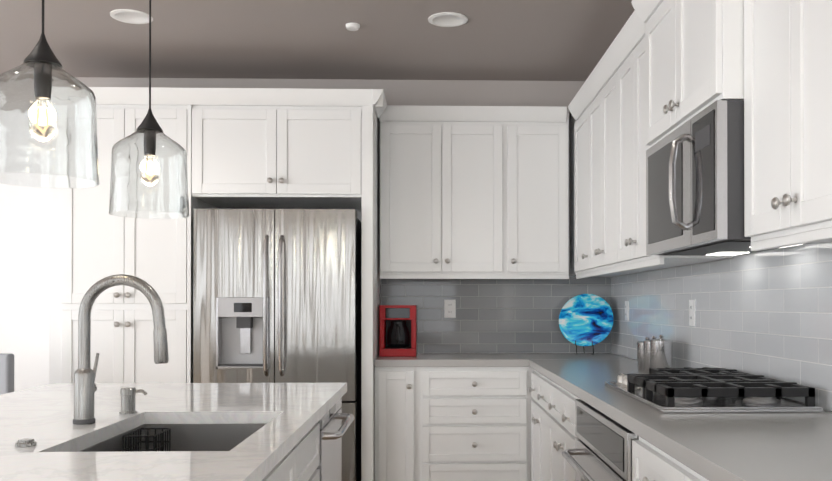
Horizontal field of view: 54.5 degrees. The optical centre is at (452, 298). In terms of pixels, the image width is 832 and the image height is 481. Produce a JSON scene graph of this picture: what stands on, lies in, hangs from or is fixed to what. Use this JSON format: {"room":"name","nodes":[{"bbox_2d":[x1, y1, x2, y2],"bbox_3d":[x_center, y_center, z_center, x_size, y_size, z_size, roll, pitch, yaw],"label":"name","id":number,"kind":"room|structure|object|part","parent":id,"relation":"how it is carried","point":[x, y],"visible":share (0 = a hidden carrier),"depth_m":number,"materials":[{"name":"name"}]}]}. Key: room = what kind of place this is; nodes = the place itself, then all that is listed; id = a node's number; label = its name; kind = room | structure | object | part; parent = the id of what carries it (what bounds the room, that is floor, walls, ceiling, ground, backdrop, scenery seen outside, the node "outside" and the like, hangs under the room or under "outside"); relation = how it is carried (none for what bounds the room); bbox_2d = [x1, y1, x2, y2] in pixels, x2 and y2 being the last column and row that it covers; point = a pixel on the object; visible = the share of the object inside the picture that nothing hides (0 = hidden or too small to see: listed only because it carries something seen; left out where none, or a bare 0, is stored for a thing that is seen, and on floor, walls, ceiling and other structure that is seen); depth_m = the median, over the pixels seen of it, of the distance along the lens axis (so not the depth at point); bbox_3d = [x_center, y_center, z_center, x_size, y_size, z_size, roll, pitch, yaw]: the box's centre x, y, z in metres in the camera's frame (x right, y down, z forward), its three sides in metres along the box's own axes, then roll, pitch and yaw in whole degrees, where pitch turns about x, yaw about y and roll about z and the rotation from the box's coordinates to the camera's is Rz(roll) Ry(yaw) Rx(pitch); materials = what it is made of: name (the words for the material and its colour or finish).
{"room":"kitchen","nodes":[
{"label":"kitchen","id":0,"kind":"room"},
{"bbox_2d":[0,183,49,391],"bbox_3d":[-3.236,0.059,4.886,2.049,2.380,0.209,0,0,-2],"label":"window","id":1,"kind":"structure","parent":0,"point":[24,264],"depth_m":4.80,"materials":[{"name":"white glass"}]},
{"bbox_2d":[0,0,634,80],"bbox_3d":[-1.519,-1.400,1.171,5.480,0.100,7.950,0,0,-2],"label":"ceiling","id":2,"kind":"structure","parent":0,"point":[535,40],"depth_m":4.12,"materials":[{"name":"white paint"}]},
{"bbox_2d":[0,0,98,187],"bbox_3d":[-0.958,-0.810,1.888,0.244,1.068,0.244,0,0,-2],"label":"pendant light","id":3,"kind":"object","parent":2,"relation":"hanging from","point":[41,51],"depth_m":1.80,"materials":[{"name":"clear glass"}]},
{"bbox_3d":[-0.958,-0.414,1.885,0.244,0.275,0.244,0,0,-2],"label":"pendant light shade","id":4,"kind":"part","parent":3,"relation":"part of","materials":[{"name":"clear glass"}]},
{"bbox_2d":[110,9,152,23],"bbox_3d":[-1.511,-1.329,3.797,0.190,0.006,0.190,0,0,-2],"label":"recessed light","id":5,"kind":"object","parent":2,"relation":"in","point":[131,16],"visible":0.98,"depth_m":3.79,"materials":[{"name":"white plastic"}]},
{"bbox_2d":[109,0,188,218],"bbox_3d":[-0.978,-0.805,2.608,0.244,1.068,0.244,0,0,-2],"label":"pendant light","id":6,"kind":"object","parent":2,"relation":"hanging from","point":[149,121],"depth_m":2.51,"materials":[{"name":"clear glass"}]},
{"bbox_3d":[-0.978,-0.409,2.605,0.244,0.275,0.244,0,0,-2],"label":"pendant light shade","id":7,"kind":"part","parent":6,"relation":"part of","materials":[{"name":"clear glass"}]},
{"bbox_2d":[346,22,359,30],"bbox_3d":[-0.483,-1.320,3.915,0.070,0.022,0.070,0,0,-2],"label":"smoke detector","id":8,"kind":"object","parent":2,"relation":"attached to","point":[352,26],"visible":1,"depth_m":3.89,"materials":[{"name":"white plastic"}]},
{"bbox_2d":[428,12,467,26],"bbox_3d":[-0.021,-1.329,3.838,0.190,0.006,0.190,0,0,-2],"label":"recessed light","id":9,"kind":"object","parent":2,"relation":"in","point":[447,19],"visible":1,"depth_m":3.83,"materials":[{"name":"white plastic"}]},
{"bbox_2d":[75,77,584,117],"bbox_3d":[-1.727,-1.228,4.936,5.069,0.193,0.209,0,0,-2],"label":"wall","id":10,"kind":"structure","parent":0,"point":[473,93],"depth_m":4.87,"materials":[{"name":"white paint"}]},
{"bbox_2d":[357,212,360,221],"bbox_3d":[-1.626,-0.037,5.086,5.480,2.575,0.100,0,0,-2],"label":"wall","id":11,"kind":"structure","parent":0,"point":[359,215],"depth_m":5.07,"materials":[{"name":"white paint"}]},
{"bbox_2d":[193,88,372,214],"bbox_3d":[-0.961,-0.840,4.708,0.916,0.576,0.697,0,0,-2],"label":"upper cabinet","id":12,"kind":"object","parent":11,"relation":"attached to","point":[275,148],"depth_m":4.36,"materials":[{"name":"white wood"}]},
{"bbox_2d":[379,105,568,278],"bbox_3d":[0.128,-0.622,4.891,1.120,1.008,0.386,0,0,-2],"label":"upper cabinet","id":13,"kind":"object","parent":11,"relation":"attached to","point":[474,192],"visible":1,"depth_m":4.74,"materials":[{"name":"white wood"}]},
{"bbox_2d":[381,277,610,352],"bbox_3d":[0.278,0.100,5.081,1.450,0.478,0.011,0,0,-2],"label":"backsplash","id":14,"kind":"structure","parent":11,"relation":"attached to","point":[507,315],"depth_m":5.08,"materials":[{"name":"tile"}]},
{"bbox_2d":[444,300,455,317],"bbox_3d":[-0.015,0.060,5.063,0.070,0.114,0.008,0,0,-2],"label":"electrical outlet","id":15,"kind":"object","parent":14,"relation":"attached to","point":[449,308],"visible":1,"depth_m":5.06,"materials":[{"name":"white plastic"}]},
{"bbox_2d":[613,258,830,411],"bbox_3d":[1.170,-0.062,1.236,0.100,2.575,7.750,0,0,-2],"label":"wall","id":16,"kind":"structure","parent":0,"point":[679,266],"depth_m":3.89,"materials":[{"name":"grey tile"}]},
{"bbox_2d":[572,88,583,275],"bbox_3d":[0.874,-0.637,4.490,0.307,0.983,0.492,0,0,-2],"label":"upper cabinet","id":17,"kind":"object","parent":16,"relation":"attached to","point":[578,104],"depth_m":4.63,"materials":[{"name":"white wood"}]},
{"bbox_2d":[568,108,612,278],"bbox_3d":[0.863,-0.634,4.893,0.307,0.983,0.425,0,0,-2],"label":"upper cabinet","id":18,"kind":"object","parent":16,"relation":"attached to","point":[570,109],"depth_m":4.96,"materials":[{"name":"white wood"}]},
{"bbox_2d":[584,60,665,275],"bbox_3d":[0.889,-0.640,3.971,0.307,0.983,0.769,0,0,-2],"label":"upper cabinet","id":19,"kind":"object","parent":16,"relation":"attached to","point":[594,90],"depth_m":4.16,"materials":[{"name":"white wood"}]},
{"bbox_2d":[604,0,733,267],"bbox_3d":[0.888,-0.644,3.343,0.342,0.983,0.714,0,0,-2],"label":"upper cabinet","id":20,"kind":"object","parent":16,"relation":"attached to","point":[625,94],"depth_m":3.46,"materials":[{"name":"white wood"}]},
{"bbox_2d":[644,0,739,147],"bbox_3d":[0.907,-0.853,2.665,0.342,0.575,0.758,0,0,-2],"label":"upper cabinet","id":21,"kind":"object","parent":16,"relation":"attached to","point":[662,69],"depth_m":2.56,"materials":[{"name":"white wood"}]},
{"bbox_2d":[646,100,807,255],"bbox_3d":[0.881,-0.361,2.662,0.395,0.401,0.750,0,0,-2],"label":"microwave","id":22,"kind":"object","parent":21,"relation":"attached to","point":[695,185],"visible":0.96,"depth_m":2.45,"materials":[{"name":"grey metal"}]},
{"bbox_2d":[611,243,831,411],"bbox_3d":[1.092,0.074,2.027,0.011,0.489,6.138,0,0,-2],"label":"backsplash","id":23,"kind":"structure","parent":16,"relation":"attached to","point":[767,313],"depth_m":2.92,"materials":[{"name":"tile"}]},
{"bbox_2d":[625,301,628,320],"bbox_3d":[1.010,0.068,4.677,0.008,0.114,0.070,0,0,-2],"label":"electrical outlet","id":24,"kind":"object","parent":23,"relation":"attached to","point":[626,310],"visible":0.98,"depth_m":4.65,"materials":[{"name":"white plastic"}]},
{"bbox_2d":[689,300,694,325],"bbox_3d":[1.042,0.060,3.508,0.008,0.114,0.070,0,0,-2],"label":"electrical outlet","id":25,"kind":"object","parent":23,"relation":"attached to","point":[691,312],"visible":1,"depth_m":3.50,"materials":[{"name":"white plastic"}]},
{"bbox_2d":[740,0,831,247],"bbox_3d":[0.965,-0.653,1.962,0.265,0.983,0.646,0,0,-2],"label":"upper cabinet","id":26,"kind":"object","parent":16,"relation":"attached to","point":[784,43],"depth_m":2.02,"materials":[{"name":"white wood"}]},
{"bbox_2d":[828,0,831,231],"bbox_3d":[0.977,-0.656,1.512,0.265,0.983,0.481,0,0,-2],"label":"upper cabinet","id":27,"kind":"object","parent":16,"relation":"attached to","point":[829,1],"depth_m":1.80,"materials":[{"name":"white wood"}]},
{"bbox_3d":[-1.519,1.275,1.154,5.280,0.100,7.750,0,0,-2],"label":"floor","id":28,"kind":"structure","parent":0,"visible":0},
{"bbox_2d":[0,353,13,394],"bbox_3d":[-2.307,0.751,3.992,0.460,0.985,0.500,0,0,-2],"label":"chair","id":29,"kind":"object","parent":28,"relation":"on","point":[6,372],"visible":0.08,"depth_m":3.75,"materials":[{"name":"fabric"}]},
{"bbox_2d":[49,87,216,383],"bbox_3d":[-1.799,0.060,4.679,0.762,2.376,0.697,0,0,-2],"label":"tall cabinet","id":30,"kind":"object","parent":28,"relation":"on","point":[89,244],"depth_m":4.34,"materials":[{"name":"white wood"}]},
{"bbox_2d":[193,209,360,480],"bbox_3d":[-0.958,0.380,4.615,0.860,1.735,0.772,0,0,-2],"label":"fridge","id":31,"kind":"object","parent":28,"relation":"on","point":[276,295],"visible":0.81,"depth_m":4.31,"materials":[{"name":"grey metal"}]},
{"bbox_2d":[256,391,353,480],"bbox_3d":[-0.910,0.792,1.761,1.150,0.875,2.725,0,0,-2],"label":"kitchen island","id":32,"kind":"object","parent":28,"relation":"on","point":[317,455],"depth_m":2.49,"materials":[{"name":"white wood"}]},
{"bbox_2d":[122,428,170,451],"bbox_3d":[-0.833,0.400,2.199,0.085,0.077,0.134,0,0,-2],"label":"sink caddy","id":33,"kind":"object","parent":32,"relation":"in","point":[161,441],"visible":0.54,"depth_m":2.19,"materials":[{"name":"black metal"}]},
{"bbox_2d":[0,383,346,480],"bbox_3d":[-0.943,0.337,1.761,1.136,0.035,2.780,0,0,-2],"label":"island countertop","id":34,"kind":"structure","parent":32,"relation":"on","point":[220,431],"depth_m":2.19,"materials":[{"name":"white stone"}]},
{"bbox_2d":[15,438,36,446],"bbox_3d":[-0.927,0.311,1.752,0.042,0.014,0.042,0,0,-2],"label":"switch","id":35,"kind":"object","parent":34,"relation":"on","point":[25,442],"visible":0.98,"depth_m":1.74,"materials":[{"name":"silver metal"}]},
{"bbox_2d":[73,274,168,424],"bbox_3d":[-0.858,0.128,2.111,0.242,0.384,0.106,0,0,-2],"label":"faucet","id":36,"kind":"object","parent":34,"relation":"on","point":[85,387],"visible":1,"depth_m":2.07,"materials":[{"name":"grey metal"}]},
{"bbox_2d":[119,387,146,413],"bbox_3d":[-0.899,0.285,2.273,0.078,0.072,0.048,0,0,-2],"label":"soap dispenser","id":37,"kind":"object","parent":34,"relation":"on","point":[127,394],"visible":1,"depth_m":2.26,"materials":[{"name":"silver metal"}]},
{"bbox_2d":[375,365,418,480],"bbox_3d":[-0.319,0.814,4.760,0.239,0.870,0.586,0,0,-2],"label":"base cabinet","id":38,"kind":"object","parent":28,"relation":"on","point":[396,386],"depth_m":4.47,"materials":[{"name":"white wood"}]},
{"bbox_2d":[419,365,530,480],"bbox_3d":[0.104,0.814,4.772,0.607,0.870,0.586,0,0,-2],"label":"base cabinet","id":39,"kind":"object","parent":28,"relation":"on","point":[452,416],"depth_m":4.48,"materials":[{"name":"white wood"}]},
{"bbox_2d":[375,353,630,364],"bbox_3d":[0.285,0.359,4.777,1.448,0.040,0.592,0,0,-2],"label":"countertop","id":40,"kind":"structure","parent":39,"relation":"on","point":[421,358],"depth_m":4.57,"materials":[{"name":"grey stone"}]},
{"bbox_2d":[379,305,416,356],"bbox_3d":[-0.324,0.188,4.821,0.214,0.300,0.257,0,0,-2],"label":"coffee maker","id":41,"kind":"object","parent":40,"relation":"on","point":[398,330],"visible":1,"depth_m":4.74,"materials":[{"name":"red plastic"}]},
{"bbox_2d":[559,294,613,354],"bbox_3d":[0.811,0.152,4.899,0.316,0.369,0.252,0,0,-2],"label":"plate","id":42,"kind":"object","parent":40,"relation":"on","point":[586,319],"visible":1,"depth_m":4.88,"materials":[{"name":"blue glass"}]},
{"bbox_2d":[529,367,532,480],"bbox_3d":[0.730,0.811,4.293,0.586,0.870,0.388,0,0,-2],"label":"base cabinet","id":43,"kind":"object","parent":28,"relation":"on","point":[530,388],"depth_m":4.39,"materials":[{"name":"white wood"}]},
{"bbox_2d":[533,367,544,480],"bbox_3d":[0.740,0.808,3.960,0.586,0.870,0.463,0,0,-2],"label":"base cabinet","id":44,"kind":"object","parent":28,"relation":"on","point":[538,376],"depth_m":4.10,"materials":[{"name":"white wood"}]},
{"bbox_2d":[545,375,600,480],"bbox_3d":[0.754,0.805,3.428,0.586,0.870,0.787,0,0,-2],"label":"base cabinet","id":45,"kind":"object","parent":28,"relation":"on","point":[560,436],"depth_m":3.50,"materials":[{"name":"white wood"}]},
{"bbox_2d":[529,359,831,480],"bbox_3d":[0.798,0.339,1.719,0.592,0.040,5.542,0,0,-2],"label":"countertop","id":46,"kind":"structure","parent":45,"relation":"on","point":[760,446],"depth_m":1.96,"materials":[{"name":"grey stone"}]},
{"bbox_2d":[637,337,649,369],"bbox_3d":[0.920,0.255,3.798,0.099,0.152,0.099,0,0,-2],"label":"canister","id":47,"kind":"object","parent":46,"relation":"on","point":[640,355],"visible":0.42,"depth_m":3.77,"materials":[{"name":"silver metal"}]},
{"bbox_2d":[643,336,656,371],"bbox_3d":[0.923,0.249,3.683,0.099,0.162,0.099,0,0,-2],"label":"canister","id":48,"kind":"object","parent":46,"relation":"on","point":[646,343],"visible":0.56,"depth_m":3.66,"materials":[{"name":"silver metal"}]},
{"bbox_2d":[650,335,672,367],"bbox_3d":[0.926,0.244,3.568,0.099,0.172,0.099,0,0,-2],"label":"canister","id":49,"kind":"object","parent":46,"relation":"on","point":[661,351],"visible":0.79,"depth_m":3.53,"materials":[{"name":"silver metal"}]},
{"bbox_2d":[605,367,822,412],"bbox_3d":[0.811,0.288,2.655,0.460,0.072,0.750,0,0,-2],"label":"cooktop","id":50,"kind":"object","parent":46,"relation":"in","point":[692,390],"visible":1,"depth_m":2.40,"materials":[{"name":"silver metal"}]},
{"bbox_2d":[625,423,676,480],"bbox_3d":[0.794,0.795,1.973,0.586,0.870,0.506,0,0,-2],"label":"base cabinet","id":51,"kind":"object","parent":28,"relation":"on","point":[651,461],"depth_m":2.04,"materials":[{"name":"white wood"}]},
{"bbox_2d":[562,399,638,480],"bbox_3d":[0.734,0.751,2.629,0.656,0.757,0.800,0,0,-2],"label":"oven","id":52,"kind":"object","parent":51,"relation":"in","point":[602,451],"visible":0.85,"depth_m":2.58,"materials":[{"name":"grey metal"}]},
{"bbox_2d":[677,455,720,480],"bbox_3d":[0.805,0.793,1.553,0.586,0.870,0.427,0,0,-2],"label":"base cabinet","id":53,"kind":"object","parent":28,"relation":"on","point":[686,471],"depth_m":1.74,"materials":[{"name":"white wood"}]}
]}

